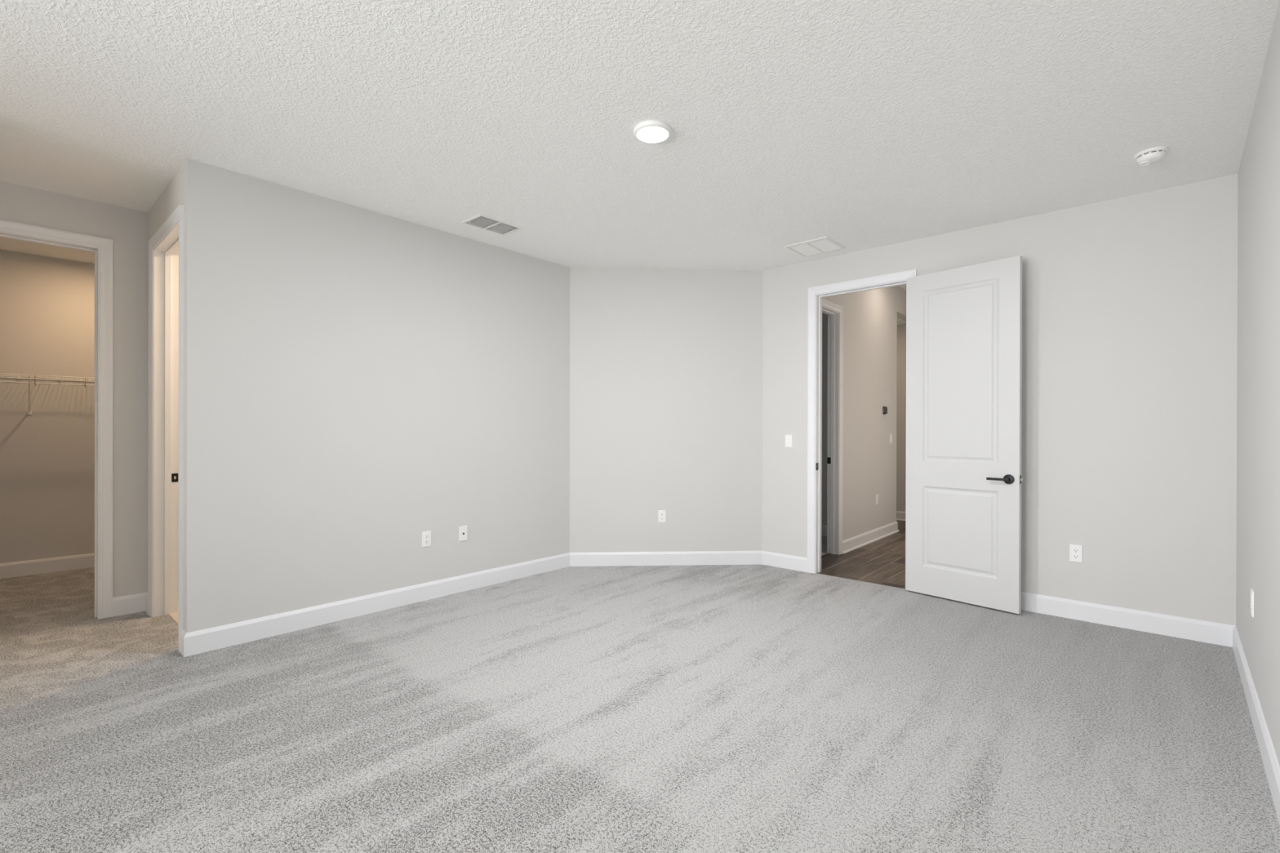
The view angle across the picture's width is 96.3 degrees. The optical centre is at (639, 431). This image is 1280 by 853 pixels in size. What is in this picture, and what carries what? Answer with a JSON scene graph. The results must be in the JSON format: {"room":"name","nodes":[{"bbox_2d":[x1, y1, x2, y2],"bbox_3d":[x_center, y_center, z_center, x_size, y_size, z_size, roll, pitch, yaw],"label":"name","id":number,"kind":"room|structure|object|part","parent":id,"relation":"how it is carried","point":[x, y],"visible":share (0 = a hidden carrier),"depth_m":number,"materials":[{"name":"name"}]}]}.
{"room":"empty bedroom","nodes":[
{"label":"empty bedroom","id":0,"kind":"room"},
{"bbox_2d":[0,249,94,563],"bbox_3d":[-5.314,-0.134,4.861,0.115,2.758,2.653,0,0,44],"label":"wall","id":1,"kind":"structure","parent":0,"point":[47,304],"depth_m":4.96,"materials":[{"name":"beige paint"}]},
{"bbox_2d":[0,553,94,578],"bbox_3d":[-5.270,1.163,4.818,0.014,0.125,2.653,0,0,44],"label":"baseboard","id":2,"kind":"structure","parent":1,"relation":"attached to","point":[8,570],"depth_m":4.95,"materials":[{"name":"white paint"}]},
{"bbox_2d":[0,373,94,414],"bbox_3d":[-5.162,-0.303,4.713,0.307,0.324,2.590,0,0,44],"label":"wire shelf","id":3,"kind":"object","parent":1,"relation":"attached to","point":[29,412],"visible":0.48,"depth_m":4.79,"materials":[{"name":"white metal"}]},
{"bbox_3d":[-5.068,-0.396,4.621,0.011,0.010,2.590,0,0,44],"label":"hang rod","id":4,"kind":"part","parent":3,"relation":"part of","materials":[{"name":"white plastic"}]},
{"bbox_2d":[0,181,178,604],"bbox_3d":[-3.832,-0.128,3.552,0.115,2.758,2.652,0,0,44],"label":"wall","id":5,"kind":"structure","parent":0,"point":[127,228],"depth_m":3.85,"materials":[{"name":"beige paint"}]},
{"bbox_2d":[0,219,112,618],"bbox_3d":[-3.843,-0.020,3.529,0.132,2.502,0.870,0,0,44],"label":"door frame","id":6,"kind":"structure","parent":5,"relation":"in","point":[102,247],"depth_m":3.77,"materials":[{"name":"white paint"}]},
{"bbox_2d":[112,591,147,617],"bbox_3d":[-3.445,1.169,3.872,0.014,0.125,0.178,0,0,44],"label":"baseboard","id":7,"kind":"structure","parent":5,"relation":"attached to","point":[133,603],"depth_m":3.86,"materials":[{"name":"white paint"}]},
{"bbox_2d":[147,164,182,525],"bbox_3d":[-2.938,-0.126,3.631,1.077,2.758,0.130,0,0,41],"label":"wall","id":8,"kind":"structure","parent":0,"point":[171,197],"depth_m":3.59,"materials":[{"name":"beige paint"}]},
{"bbox_2d":[145,592,147,613],"bbox_3d":[-3.340,1.169,3.889,0.143,0.125,0.014,0,0,41],"label":"baseboard","id":9,"kind":"structure","parent":8,"relation":"attached to","point":[146,595],"depth_m":3.89,"materials":[{"name":"white paint"}]},
{"bbox_2d":[147,204,183,652],"bbox_3d":[-2.882,-0.017,3.571,0.956,2.502,0.147,0,0,41],"label":"door frame","id":10,"kind":"structure","parent":8,"relation":"in","point":[166,246],"depth_m":3.82,"materials":[{"name":"white paint"}]},
{"bbox_3d":[-3.151,0.315,3.881,0.002,0.058,0.035,0,0,41],"label":"strike plate","id":11,"kind":"part","parent":10,"relation":"part of","materials":[{"name":"black metal"}]},
{"bbox_2d":[179,629,186,656],"bbox_3d":[-2.529,1.173,3.173,0.108,0.125,0.014,0,0,41],"label":"baseboard","id":12,"kind":"structure","parent":8,"relation":"attached to","point":[183,633],"depth_m":3.17,"materials":[{"name":"white paint"}]},
{"bbox_2d":[182,157,569,632],"bbox_3d":[-1.611,-0.123,4.237,0.117,2.758,2.795,0,0,41],"label":"wall","id":13,"kind":"structure","parent":0,"point":[358,383],"depth_m":3.81,"materials":[{"name":"beige paint"}]},
{"bbox_2d":[183,552,569,657],"bbox_3d":[-1.570,1.173,4.191,0.016,0.125,2.810,0,0,41],"label":"baseboard","id":14,"kind":"structure","parent":13,"relation":"attached to","point":[195,642],"depth_m":3.80,"materials":[{"name":"white paint"}]},
{"bbox_2d":[422,530,431,547],"bbox_3d":[-1.564,0.791,4.199,0.009,0.115,0.070,0,0,41],"label":"wall outlet","id":15,"kind":"object","parent":13,"relation":"attached to","point":[426,535],"visible":1,"depth_m":4.19,"materials":[{"name":"white plastic"}]},
{"bbox_2d":[458,525,466,542],"bbox_3d":[-1.363,0.791,4.424,0.012,0.115,0.070,0,0,41],"label":"cable plate","id":16,"kind":"object","parent":13,"relation":"attached to","point":[462,530],"visible":1,"depth_m":4.42,"materials":[{"name":"white plastic"}]},
{"bbox_2d":[0,520,1279,852],"bbox_3d":[-0.898,1.260,4.127,8.000,0.054,12.200,0,0,41],"label":"floor","id":17,"kind":"structure","parent":0,"point":[689,708],"depth_m":2.41,"materials":[{"name":"carpet"}]},
{"bbox_2d":[0,0,1279,271],"bbox_3d":[-2.138,-1.541,2.708,8.000,0.080,8.430,0,0,41],"label":"ceiling","id":18,"kind":"structure","parent":0,"point":[861,125],"depth_m":2.65,"materials":[{"name":"white paint"}]},
{"bbox_2d":[461,213,523,235],"bbox_3d":[-1.070,-1.589,4.163,0.244,0.224,0.367,0,0,41],"label":"ceiling vent","id":19,"kind":"object","parent":18,"relation":"in","point":[480,220],"visible":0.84,"depth_m":4.16,"materials":[{"name":"white metal"}]},
{"bbox_2d":[633,120,671,143],"bbox_3d":[0.062,-1.484,2.848,0.189,0.024,0.189,0,0,41],"label":"recessed light","id":20,"kind":"object","parent":18,"relation":"in","point":[647,131],"visible":1,"depth_m":2.82,"materials":[{"name":"white plastic"}]},
{"bbox_2d":[636,126,668,142],"bbox_3d":[0.062,-1.474,2.848,0.158,0.004,0.158,0,0,44],"label":"diffuser","id":21,"kind":"object","parent":20,"relation":"attached to","point":[644,134],"depth_m":2.84,"materials":[{"name":"white plastic"}]},
{"bbox_2d":[783,235,845,257],"bbox_3d":[1.418,-1.491,4.643,0.363,0.011,0.362,0,0,41],"label":"ceiling vent","id":22,"kind":"object","parent":18,"relation":"in","point":[824,244],"visible":1,"depth_m":4.63,"materials":[{"name":"white metal"}]},
{"bbox_2d":[1133,146,1168,165],"bbox_3d":[2.736,-1.464,3.065,0.140,0.052,0.140,0,0,-14],"label":"smoke detector","id":23,"kind":"object","parent":18,"relation":"attached to","point":[1153,155],"visible":1,"depth_m":3.04,"materials":[{"name":"white plastic"}]},
{"bbox_2d":[569,266,763,552],"bbox_3d":[0.247,-0.121,5.354,1.891,2.758,0.115,0,0,-3],"label":"wall","id":24,"kind":"structure","parent":0,"point":[666,365],"depth_m":5.30,"materials":[{"name":"beige paint"}]},
{"bbox_2d":[657,510,666,522],"bbox_3d":[0.203,0.788,5.292,0.070,0.115,0.009,0,0,-3],"label":"wall outlet","id":25,"kind":"object","parent":24,"relation":"attached to","point":[661,513],"visible":1,"depth_m":5.29,"materials":[{"name":"white plastic"}]},
{"bbox_2d":[569,551,762,566],"bbox_3d":[0.248,1.176,5.292,1.791,0.125,0.014,0,0,-3],"label":"baseboard","id":26,"kind":"structure","parent":24,"relation":"attached to","point":[691,557],"depth_m":5.29,"materials":[{"name":"white paint"}]},
{"bbox_2d":[821,312,827,525],"bbox_3d":[1.738,-0.121,7.280,2.170,2.758,0.115,0,0,41],"label":"wall","id":27,"kind":"structure","parent":0,"point":[824,317],"depth_m":6.80,"materials":[{"name":"beige paint"}]},
{"bbox_2d":[821,524,826,536],"bbox_3d":[1.729,1.176,7.200,2.070,0.125,0.014,0,0,41],"label":"baseboard","id":28,"kind":"structure","parent":27,"relation":"attached to","point":[824,528],"depth_m":6.79,"materials":[{"name":"white paint"}]},
{"bbox_2d":[822,285,906,540],"bbox_3d":[2.616,-0.274,6.548,0.115,3.070,3.519,0,0,41],"label":"wall","id":29,"kind":"structure","parent":0,"point":[869,317],"depth_m":6.41,"materials":[{"name":"beige paint"}]},
{"bbox_2d":[822,297,843,555],"bbox_3d":[1.716,-0.010,5.516,0.132,2.502,0.876,0,0,41],"label":"door","id":30,"kind":"structure","parent":29,"relation":"in","point":[834,312],"depth_m":5.78,"materials":[{"name":"white paint"}]},
{"bbox_3d":[1.924,0.298,5.819,0.044,0.063,0.002,0,0,41],"label":"strike plate","id":31,"kind":"part","parent":30,"relation":"part of","materials":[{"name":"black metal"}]},
{"bbox_2d":[842,521,899,554],"bbox_3d":[2.629,1.179,6.461,0.029,0.125,1.750,0,0,41],"label":"baseboard","id":32,"kind":"structure","parent":29,"relation":"attached to","point":[849,544],"depth_m":6.36,"materials":[{"name":"white paint"}]},
{"bbox_2d":[875,494,878,505],"bbox_3d":[2.734,0.787,6.593,0.009,0.115,0.070,0,0,41],"label":"wall outlet","id":33,"kind":"object","parent":29,"relation":"attached to","point":[877,495],"visible":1,"depth_m":6.58,"materials":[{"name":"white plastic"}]},
{"bbox_2d":[882,406,887,414],"bbox_3d":[2.889,-0.246,6.749,0.028,0.092,0.088,0,0,41],"label":"thermostat","id":34,"kind":"object","parent":29,"relation":"attached to","point":[884,408],"visible":1,"depth_m":6.73,"materials":[{"name":"grey plastic"}]},
{"bbox_2d":[889,434,892,443],"bbox_3d":[3.048,0.091,6.942,0.012,0.115,0.070,0,0,41],"label":"light switch","id":35,"kind":"object","parent":29,"relation":"attached to","point":[891,435],"visible":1,"depth_m":6.93,"materials":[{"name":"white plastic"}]},
{"bbox_2d":[896,324,906,511],"bbox_3d":[3.686,-0.274,8.028,3.300,3.070,0.115,0,0,41],"label":"wall","id":36,"kind":"structure","parent":0,"point":[901,329],"depth_m":7.99,"materials":[{"name":"beige paint"}]},
{"bbox_2d":[896,511,905,520],"bbox_3d":[3.597,1.179,8.009,3.000,0.125,0.029,0,0,41],"label":"baseboard","id":37,"kind":"structure","parent":36,"relation":"attached to","point":[900,516],"depth_m":7.98,"materials":[{"name":"white paint"}]},
{"bbox_2d":[897,317,906,324],"bbox_3d":[2.581,-1.525,7.926,1.770,0.072,1.900,0,0,41],"label":"ceiling","id":38,"kind":"structure","parent":0,"point":[900,322],"depth_m":7.79,"materials":[{"name":"white paint"}]},
{"bbox_2d":[897,284,906,290],"bbox_3d":[3.190,-1.846,6.122,1.530,0.080,3.800,0,0,41],"label":"ceiling","id":39,"kind":"structure","parent":0,"point":[903,286],"depth_m":7.17,"materials":[{"name":"white paint"}]},
{"bbox_2d":[762,173,1237,625],"bbox_3d":[2.381,-0.270,4.332,3.196,3.070,0.115,0,0,41],"label":"wall","id":40,"kind":"structure","parent":0,"point":[1130,303],"depth_m":3.68,"materials":[{"name":"beige paint"}]},
{"bbox_2d":[762,551,807,572],"bbox_3d":[1.307,1.178,5.194,0.453,0.125,0.014,0,0,41],"label":"baseboard","id":41,"kind":"structure","parent":40,"relation":"attached to","point":[769,558],"depth_m":5.18,"materials":[{"name":"white paint"}]},
{"bbox_2d":[785,435,792,447],"bbox_3d":[1.340,0.089,5.166,0.070,0.115,0.012,0,0,41],"label":"light switch","id":42,"kind":"object","parent":40,"relation":"attached to","point":[788,438],"visible":1,"depth_m":5.16,"materials":[{"name":"white plastic"}]},
{"bbox_2d":[807,255,1022,613],"bbox_3d":[2.092,-0.007,4.510,0.235,2.502,1.610,0,0,-41],"label":"door","id":43,"kind":"structure","parent":40,"relation":"in","point":[964,324],"depth_m":4.16,"materials":[{"name":"white paint"}]},
{"bbox_3d":[1.812,-0.008,4.746,0.889,2.502,0.017,0,0,41],"label":"casing","id":44,"kind":"part","parent":43,"relation":"part of","materials":[{"name":"white paint"}]},
{"bbox_3d":[2.453,0.329,3.932,0.011,0.017,0.136,0,0,-40],"label":"lever","id":45,"kind":"part","parent":43,"relation":"part of","materials":[{"name":"black metal"}]},
{"bbox_2d":[1069,544,1082,563],"bbox_3d":[2.891,0.811,3.799,0.070,0.115,0.009,0,0,41],"label":"wall outlet","id":46,"kind":"object","parent":40,"relation":"attached to","point":[1075,551],"visible":1,"depth_m":3.80,"materials":[{"name":"white plastic"}]},
{"bbox_2d":[1072,554,1079,559],"bbox_3d":[2.889,0.831,3.797,0.034,0.027,0.003,0,0,41],"label":"socket","id":47,"kind":"object","parent":46,"relation":"attached to","point":[1074,556],"depth_m":3.80,"materials":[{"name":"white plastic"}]},
{"bbox_2d":[1072,548,1079,552],"bbox_3d":[2.889,0.792,3.797,0.034,0.027,0.003,0,0,41],"label":"socket","id":48,"kind":"object","parent":46,"relation":"attached to","point":[1074,550],"depth_m":3.80,"materials":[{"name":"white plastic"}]},
{"bbox_2d":[1021,591,1235,647],"bbox_3d":[2.793,1.184,3.882,1.734,0.125,0.014,0,0,41],"label":"baseboard","id":49,"kind":"structure","parent":40,"relation":"attached to","point":[1213,633],"depth_m":3.61,"materials":[{"name":"white paint"}]},
{"bbox_2d":[1235,1,1279,765],"bbox_3d":[0.696,-0.111,0.281,0.115,2.758,8.189,0,0,43],"label":"wall","id":50,"kind":"structure","parent":0,"point":[1258,365],"depth_m":2.36,"materials":[{"name":"beige paint"}]},
{"bbox_2d":[1249,588,1253,617],"bbox_3d":[2.773,0.777,2.596,0.009,0.115,0.070,0,0,43],"label":"wall outlet","id":51,"kind":"object","parent":50,"relation":"attached to","point":[1251,596],"visible":1,"depth_m":2.58,"materials":[{"name":"white plastic"}]},
{"bbox_2d":[1232,626,1279,825],"bbox_3d":[0.687,1.185,0.371,0.014,0.125,8.069,0,0,43],"label":"baseboard","id":52,"kind":"structure","parent":50,"relation":"attached to","point":[1270,762],"depth_m":2.26,"materials":[{"name":"white paint"}]}
]}

